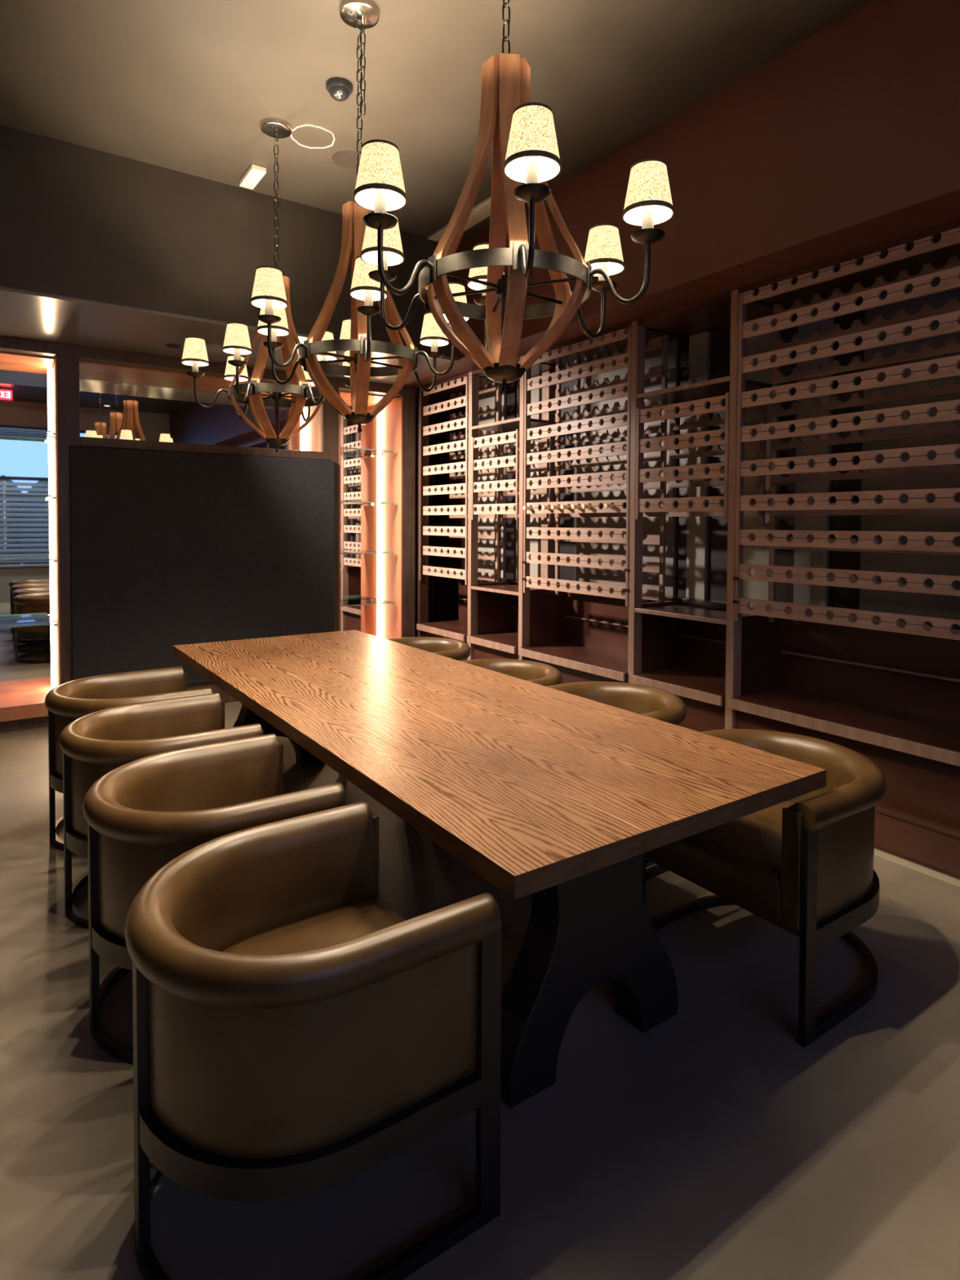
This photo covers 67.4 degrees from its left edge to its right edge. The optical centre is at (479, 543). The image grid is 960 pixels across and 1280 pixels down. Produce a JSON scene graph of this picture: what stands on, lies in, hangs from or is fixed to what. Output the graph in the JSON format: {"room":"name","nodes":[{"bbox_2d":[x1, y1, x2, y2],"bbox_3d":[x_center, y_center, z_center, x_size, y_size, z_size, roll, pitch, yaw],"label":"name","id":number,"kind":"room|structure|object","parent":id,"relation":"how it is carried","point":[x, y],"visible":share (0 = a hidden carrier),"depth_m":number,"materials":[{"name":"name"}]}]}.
{"room":"restaurant wine room","nodes":[
{"label":"restaurant wine room","id":0,"kind":"room"},
{"bbox_2d":[414,400,435,636],"bbox_3d":[-3.165,-0.546,6.068,6.420,3.720,0.100,-1,2,-34],"label":"wall","id":1,"kind":"structure","parent":0,"point":[431,417],"depth_m":7.80,"materials":[{"name":"paint"}]},
{"bbox_2d":[0,124,457,358],"bbox_3d":[-2.982,-1.925,4.963,5.510,0.900,1.860,-1,2,-34],"label":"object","id":2,"kind":"structure","parent":1,"relation":"attached to","point":[77,221],"depth_m":4.51,"materials":[{"name":"paint"}]},
{"bbox_2d":[0,286,457,384],"bbox_3d":[-2.984,-1.465,4.976,5.510,0.020,1.860,-1,2,-34],"label":"ceiling","id":3,"kind":"structure","parent":1,"relation":"attached to","point":[24,314],"depth_m":4.84,"materials":[{"name":"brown paint"}]},
{"bbox_2d":[165,343,184,348],"bbox_3d":[-2.249,-1.459,5.309,0.132,0.004,0.132,-1,2,-34],"label":"recessed light","id":4,"kind":"object","parent":3,"relation":"attached to","point":[171,345],"visible":0.97,"depth_m":5.30,"materials":[{"name":"metal"}]},
{"bbox_2d":[0,0,871,243],"bbox_3d":[-0.416,-2.329,2.003,6.620,0.100,9.720,-1,2,-34],"label":"ceiling","id":5,"kind":"structure","parent":0,"point":[188,86],"depth_m":3.56,"materials":[{"name":"paint"}]},
{"bbox_2d":[239,164,266,189],"bbox_3d":[-1.451,-2.338,4.591,0.090,0.038,0.280,-1,2,-34],"label":"ceiling light","id":6,"kind":"object","parent":5,"relation":"attached to","point":[255,173],"visible":1,"depth_m":4.55,"materials":[{"name":"beige plastic"}]},
{"bbox_2d":[181,321,324,452],"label":"chandelier","id":7,"kind":"object","parent":5,"relation":"hanging from","point":[299,388],"depth_m":3.93,"materials":[{"name":"metal"}]},
{"bbox_2d":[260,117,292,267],"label":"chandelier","id":8,"kind":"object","parent":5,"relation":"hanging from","point":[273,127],"depth_m":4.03,"materials":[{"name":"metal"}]},
{"bbox_2d":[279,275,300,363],"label":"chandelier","id":9,"kind":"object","parent":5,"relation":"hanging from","point":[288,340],"depth_m":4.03,"materials":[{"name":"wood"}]},
{"bbox_2d":[290,124,335,148],"bbox_3d":[-0.961,-2.341,4.139,0.258,0.008,0.253,-1,2,-34],"label":"ceiling speaker","id":10,"kind":"object","parent":5,"relation":"attached to","point":[308,135],"visible":0.98,"depth_m":4.14,"materials":[{"name":"beige plastic"}]},
{"bbox_2d":[325,76,352,102],"bbox_3d":[-0.714,-2.292,3.654,0.136,0.072,0.136,-1,2,-34],"label":"dome camera","id":11,"kind":"object","parent":5,"relation":"attached to","point":[340,89],"visible":1,"depth_m":3.62,"materials":[{"name":"black plastic"}]},
{"bbox_2d":[332,150,360,169],"bbox_3d":[-0.788,-2.345,4.401,0.224,0.008,0.224,-1,2,-34],"label":"ceiling speaker","id":12,"kind":"object","parent":5,"relation":"in","point":[347,159],"visible":0.7,"depth_m":4.39,"materials":[{"name":"paint"}]},
{"bbox_2d":[250,200,454,432],"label":"chandelier","id":13,"kind":"object","parent":5,"relation":"hanging from","point":[268,298],"depth_m":3.07,"materials":[{"name":"wood"}]},
{"bbox_2d":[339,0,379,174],"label":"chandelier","id":14,"kind":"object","parent":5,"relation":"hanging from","point":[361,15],"depth_m":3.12,"materials":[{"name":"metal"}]},
{"bbox_2d":[426,223,448,242],"bbox_3d":[-0.281,-2.368,5.466,0.123,0.018,0.330,-1,2,-34],"label":"ceiling vent","id":15,"kind":"object","parent":5,"relation":"in","point":[436,236],"depth_m":5.51,"materials":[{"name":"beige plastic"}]},
{"bbox_2d":[463,196,490,231],"bbox_3d":[-0.024,-2.358,5.143,0.180,0.018,0.579,-1,2,-34],"label":"ceiling vent","id":16,"kind":"object","parent":5,"relation":"in","point":[480,212],"depth_m":5.13,"materials":[{"name":"beige plastic"}]},
{"bbox_2d":[353,0,674,394],"bbox_3d":[0.079,-1.370,2.177,1.003,1.823,0.888,1,2,23],"label":"chandelier","id":17,"kind":"object","parent":5,"relation":"hanging from","point":[521,132],"visible":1,"depth_m":2.08,"materials":[{"name":"brown wood"}]},
{"bbox_2d":[0,701,959,1279],"bbox_3d":[-0.433,1.489,2.111,6.620,0.100,9.720,-1,2,-34],"label":"floor","id":18,"kind":"structure","parent":0,"point":[707,1142],"depth_m":1.79,"materials":[{"name":"stone"}]},
{"bbox_2d":[0,351,61,733],"bbox_3d":[-3.668,-0.031,5.117,1.144,2.740,0.510,-1,2,-34],"label":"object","id":19,"kind":"object","parent":18,"relation":"on","point":[30,661],"visible":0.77,"depth_m":5.51,"materials":[{"name":"brown wood"}]},
{"bbox_2d":[0,495,51,497],"bbox_3d":[-3.702,-0.351,5.138,1.090,0.010,0.380,-1,2,-34],"label":"glass shelf","id":20,"kind":"object","parent":19,"relation":"attached to","point":[1,496],"depth_m":5.37,"materials":[{"name":"clear glass"}]},
{"bbox_2d":[0,428,51,436],"bbox_3d":[-3.700,-0.822,5.125,1.090,0.010,0.380,-1,2,-34],"label":"glass shelf","id":21,"kind":"object","parent":19,"relation":"attached to","point":[3,432],"depth_m":5.33,"materials":[{"name":"clear glass"}]},
{"bbox_2d":[0,557,52,559],"bbox_3d":[-3.704,0.120,5.152,1.090,0.010,0.380,-1,2,-34],"label":"glass shelf","id":22,"kind":"object","parent":19,"relation":"attached to","point":[1,558],"depth_m":5.35,"materials":[{"name":"clear glass"}]},
{"bbox_2d":[0,617,53,626],"bbox_3d":[-3.706,0.595,5.165,1.090,0.010,0.380,-1,2,-34],"label":"glass shelf","id":23,"kind":"object","parent":19,"relation":"attached to","point":[4,622],"depth_m":5.37,"materials":[{"name":"clear glass"}]},
{"bbox_2d":[44,666,212,853],"bbox_3d":[-1.750,1.043,3.566,0.692,0.698,0.704,-1,2,-34],"label":"tub chair","id":24,"kind":"object","parent":18,"relation":"on","point":[68,702],"visible":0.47,"depth_m":3.39,"materials":[{"name":"brown leather"}]},
{"bbox_2d":[58,693,263,928],"bbox_3d":[-1.322,1.062,2.950,0.692,0.698,0.704,-1,2,-34],"label":"tub chair","id":25,"kind":"object","parent":18,"relation":"on","point":[95,744],"visible":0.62,"depth_m":2.76,"materials":[{"name":"brown leather"}]},
{"bbox_2d":[0,335,417,702],"bbox_3d":[-3.144,-0.073,5.604,5.720,2.800,0.695,-1,2,-34],"label":"wall","id":26,"kind":"structure","parent":18,"relation":"on","point":[180,523],"depth_m":5.83,"materials":[{"name":"black paint"}]},
{"bbox_2d":[79,370,302,450],"bbox_3d":[-2.404,-1.124,6.261,1.980,0.610,0.010,-1,2,-34],"label":"mirror","id":27,"kind":"object","parent":26,"relation":"on","point":[113,406],"depth_m":6.08,"materials":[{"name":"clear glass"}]},
{"bbox_2d":[82,733,346,1064],"bbox_3d":[-0.873,1.082,2.300,0.692,0.698,0.704,-1,2,-34],"label":"tub chair","id":28,"kind":"object","parent":18,"relation":"on","point":[143,814],"visible":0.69,"depth_m":2.10,"materials":[{"name":"brown leather"}]},
{"bbox_2d":[124,800,502,1279],"bbox_3d":[-0.422,1.103,1.640,0.692,0.698,0.704,-1,2,-34],"label":"tub chair","id":29,"kind":"object","parent":18,"relation":"on","point":[295,1033],"visible":1,"depth_m":1.42,"materials":[{"name":"brown leather"}]},
{"bbox_2d":[222,895,405,955],"bbox_3d":[-0.381,1.049,1.666,0.595,0.135,0.510,-1,2,-34],"label":"seat cushion","id":30,"kind":"object","parent":29,"relation":"on","point":[328,921],"depth_m":1.85,"materials":[{"name":"brown leather"}]},
{"bbox_2d":[338,389,402,639],"bbox_3d":[-1.122,-0.069,6.855,0.645,2.740,0.510,-1,2,-34],"label":"display niche","id":31,"kind":"object","parent":18,"relation":"on","point":[371,460],"visible":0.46,"depth_m":7.07,"materials":[{"name":"brown wood"}]},
{"bbox_2d":[340,399,377,636],"bbox_3d":[-1.262,-0.166,7.059,0.621,2.480,0.010,-1,2,-34],"label":"mirror","id":32,"kind":"object","parent":31,"relation":"on","point":[358,472],"depth_m":7.10,"materials":[{"name":"clear glass"}]},
{"bbox_2d":[340,551,391,553],"bbox_3d":[-1.166,0.084,6.885,0.572,0.010,0.380,-1,2,-34],"label":"glass shelf","id":33,"kind":"object","parent":31,"relation":"attached to","point":[341,552],"depth_m":6.85,"materials":[{"name":"clear glass"}]},
{"bbox_2d":[340,598,393,605],"bbox_3d":[-1.168,0.564,6.898,0.572,0.010,0.380,-1,2,-34],"label":"glass shelf","id":34,"kind":"object","parent":31,"relation":"attached to","point":[344,602],"depth_m":6.91,"materials":[{"name":"clear glass"}]},
{"bbox_2d":[340,502,393,503],"bbox_3d":[-1.164,-0.394,6.871,0.572,0.010,0.380,-1,2,-34],"label":"glass shelf","id":35,"kind":"object","parent":31,"relation":"attached to","point":[340,502],"depth_m":6.87,"materials":[{"name":"clear glass"}]},
{"bbox_2d":[340,448,393,454],"bbox_3d":[-1.161,-0.885,6.857,0.572,0.010,0.380,-1,2,-34],"label":"glass shelf","id":36,"kind":"object","parent":31,"relation":"attached to","point":[343,451],"depth_m":6.88,"materials":[{"name":"clear glass"}]},
{"bbox_2d":[387,636,471,661],"bbox_3d":[-0.406,1.015,4.768,0.692,0.698,0.704,-1,2,-34],"label":"tub chair","id":37,"kind":"object","parent":18,"relation":"on","point":[457,650],"visible":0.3,"depth_m":4.97,"materials":[{"name":"brown leather"}]},
{"bbox_2d":[416,371,517,660],"bbox_3d":[-0.121,-0.090,6.720,0.635,2.799,0.929,-1,2,-34],"label":"wine cabinet","id":38,"kind":"object","parent":18,"relation":"on","point":[489,551],"visible":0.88,"depth_m":6.55,"materials":[{"name":"brown wood"}]},
{"bbox_2d":[173,630,826,1107],"bbox_3d":[-0.398,1.026,3.257,1.182,0.760,3.396,-1,2,-34],"label":"dining table","id":39,"kind":"object","parent":18,"relation":"on","point":[560,798],"visible":0.93,"depth_m":2.13,"materials":[{"name":"brown wood"}]},
{"bbox_2d":[462,658,562,686],"bbox_3d":[0.105,1.040,3.966,0.692,0.698,0.704,-1,2,-34],"label":"tub chair","id":40,"kind":"object","parent":18,"relation":"on","point":[544,674],"visible":0.2,"depth_m":4.17,"materials":[{"name":"brown leather"}]},
{"bbox_2d":[466,355,573,660],"bbox_3d":[0.345,-0.069,6.037,0.635,2.799,0.725,-1,2,-34],"label":"wine cabinet","id":41,"kind":"object","parent":18,"relation":"on","point":[538,615],"visible":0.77,"depth_m":5.89,"materials":[{"name":"brown wood"}]},
{"bbox_2d":[476,584,534,591],"bbox_3d":[0.293,0.383,6.046,0.402,0.024,0.675,-1,2,-34],"label":"shelf","id":42,"kind":"object","parent":41,"relation":"attached to","point":[496,588],"depth_m":6.03,"materials":[{"name":"brown wood"}]},
{"bbox_2d":[475,418,563,432],"bbox_3d":[0.311,-0.986,6.016,0.432,0.024,0.675,-1,2,-34],"label":"shelf","id":43,"kind":"object","parent":41,"relation":"attached to","point":[511,424],"depth_m":5.91,"materials":[{"name":"brown wood"}]},
{"bbox_2d":[518,320,688,684],"bbox_3d":[0.881,-0.044,5.253,0.635,2.799,1.175,-1,2,-34],"label":"wine cabinet","id":44,"kind":"object","parent":18,"relation":"on","point":[620,563],"visible":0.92,"depth_m":5.09,"materials":[{"name":"brown wood"}]},
{"bbox_2d":[523,505,550,510],"bbox_3d":[0.466,-0.275,5.563,0.315,0.075,0.075,-1,2,-34],"label":"wine bottle","id":45,"kind":"object","parent":44,"relation":"in","point":[525,508],"visible":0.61,"depth_m":5.49,"materials":[{"name":"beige glass"}]},
{"bbox_2d":[542,504,559,510],"bbox_3d":[0.594,-0.269,5.386,0.315,0.075,0.075,-1,2,-34],"label":"wine bottle","id":46,"kind":"object","parent":44,"relation":"in","point":[544,507],"visible":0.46,"depth_m":5.30,"materials":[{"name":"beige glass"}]},
{"bbox_2d":[551,504,569,509],"bbox_3d":[0.652,-0.266,5.293,0.315,0.075,0.075,-1,2,-34],"label":"wine bottle","id":47,"kind":"object","parent":44,"relation":"in","point":[553,507],"visible":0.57,"depth_m":5.21,"materials":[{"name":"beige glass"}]},
{"bbox_2d":[560,503,580,509],"bbox_3d":[0.712,-0.263,5.202,0.315,0.075,0.075,-1,2,-34],"label":"wine bottle","id":48,"kind":"object","parent":44,"relation":"in","point":[562,507],"visible":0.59,"depth_m":5.12,"materials":[{"name":"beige glass"}]},
{"bbox_2d":[571,503,591,509],"bbox_3d":[0.777,-0.261,5.114,0.315,0.075,0.075,-1,2,-34],"label":"wine bottle","id":49,"kind":"object","parent":44,"relation":"in","point":[573,506],"visible":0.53,"depth_m":5.03,"materials":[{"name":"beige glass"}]},
{"bbox_2d":[581,502,613,509],"bbox_3d":[0.836,-0.258,5.023,0.315,0.075,0.075,-1,2,-34],"label":"wine bottle","id":50,"kind":"object","parent":44,"relation":"in","point":[583,506],"visible":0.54,"depth_m":4.95,"materials":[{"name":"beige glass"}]},
{"bbox_2d":[604,502,626,508],"bbox_3d":[0.960,-0.252,4.843,0.315,0.075,0.075,-1,2,-34],"label":"wine bottle","id":51,"kind":"object","parent":44,"relation":"in","point":[606,505],"visible":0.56,"depth_m":4.77,"materials":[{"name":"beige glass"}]},
{"bbox_2d":[547,681,687,879],"bbox_3d":[0.602,1.059,3.362,0.692,0.698,0.704,-1,2,-34],"label":"tub chair","id":52,"kind":"object","parent":18,"relation":"on","point":[655,703],"visible":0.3,"depth_m":3.54,"materials":[{"name":"brown leather"}]},
{"bbox_2d":[629,288,791,732],"bbox_3d":[1.423,-0.019,4.459,0.635,2.799,0.750,-1,2,-34],"label":"wine cabinet","id":53,"kind":"object","parent":18,"relation":"on","point":[722,658],"visible":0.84,"depth_m":4.38,"materials":[{"name":"brown wood"}]},
{"bbox_2d":[639,604,747,619],"bbox_3d":[1.371,0.433,4.468,0.402,0.024,0.700,-1,2,-34],"label":"shelf","id":54,"kind":"object","parent":53,"relation":"attached to","point":[687,611],"depth_m":4.49,"materials":[{"name":"brown wood"}]},
{"bbox_2d":[640,378,772,403],"bbox_3d":[1.390,-0.937,4.437,0.432,0.024,0.700,-1,2,-34],"label":"shelf","id":55,"kind":"object","parent":53,"relation":"attached to","point":[715,387],"depth_m":4.36,"materials":[{"name":"brown wood"}]},
{"bbox_2d":[642,728,887,1047],"bbox_3d":[1.019,1.085,2.521,0.692,0.698,0.704,-1,2,-34],"label":"tub chair","id":56,"kind":"object","parent":18,"relation":"on","point":[803,864],"visible":0.66,"depth_m":2.22,"materials":[{"name":"brown leather"}]},
{"bbox_2d":[647,800,794,920],"bbox_3d":[0.980,1.032,2.492,0.595,0.135,0.510,-1,2,-34],"label":"seat cushion","id":57,"kind":"object","parent":56,"relation":"on","point":[740,859],"depth_m":2.31,"materials":[{"name":"brown leather"}]},
{"bbox_2d":[728,220,959,879],"bbox_3d":[3.105,0.058,1.997,0.635,2.799,5.215,-1,2,-34],"label":"wine cabinet","id":58,"kind":"object","parent":18,"relation":"on","point":[869,636],"visible":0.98,"depth_m":3.62,"materials":[{"name":"brown wood"}]},
{"bbox_2d":[874,848,959,886],"bbox_3d":[1.825,1.413,3.276,0.045,0.006,8.900,-1,2,-34],"label":"trim","id":59,"kind":"structure","parent":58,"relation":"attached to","point":[953,881],"depth_m":3.14,"materials":[{"name":"beige"}]},
{"bbox_2d":[435,399,787,622],"bbox_3d":[2.267,-0.460,3.895,0.100,3.720,9.720,-1,2,-34],"label":"wall","id":60,"kind":"structure","parent":0,"point":[446,589],"depth_m":7.65,"materials":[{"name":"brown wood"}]},
{"bbox_2d":[389,0,959,403],"bbox_3d":[1.843,-1.854,3.591,0.910,0.920,9.570,-1,2,-34],"label":"wall","id":61,"kind":"structure","parent":60,"relation":"attached to","point":[846,141],"depth_m":3.38,"materials":[{"name":"paint"}]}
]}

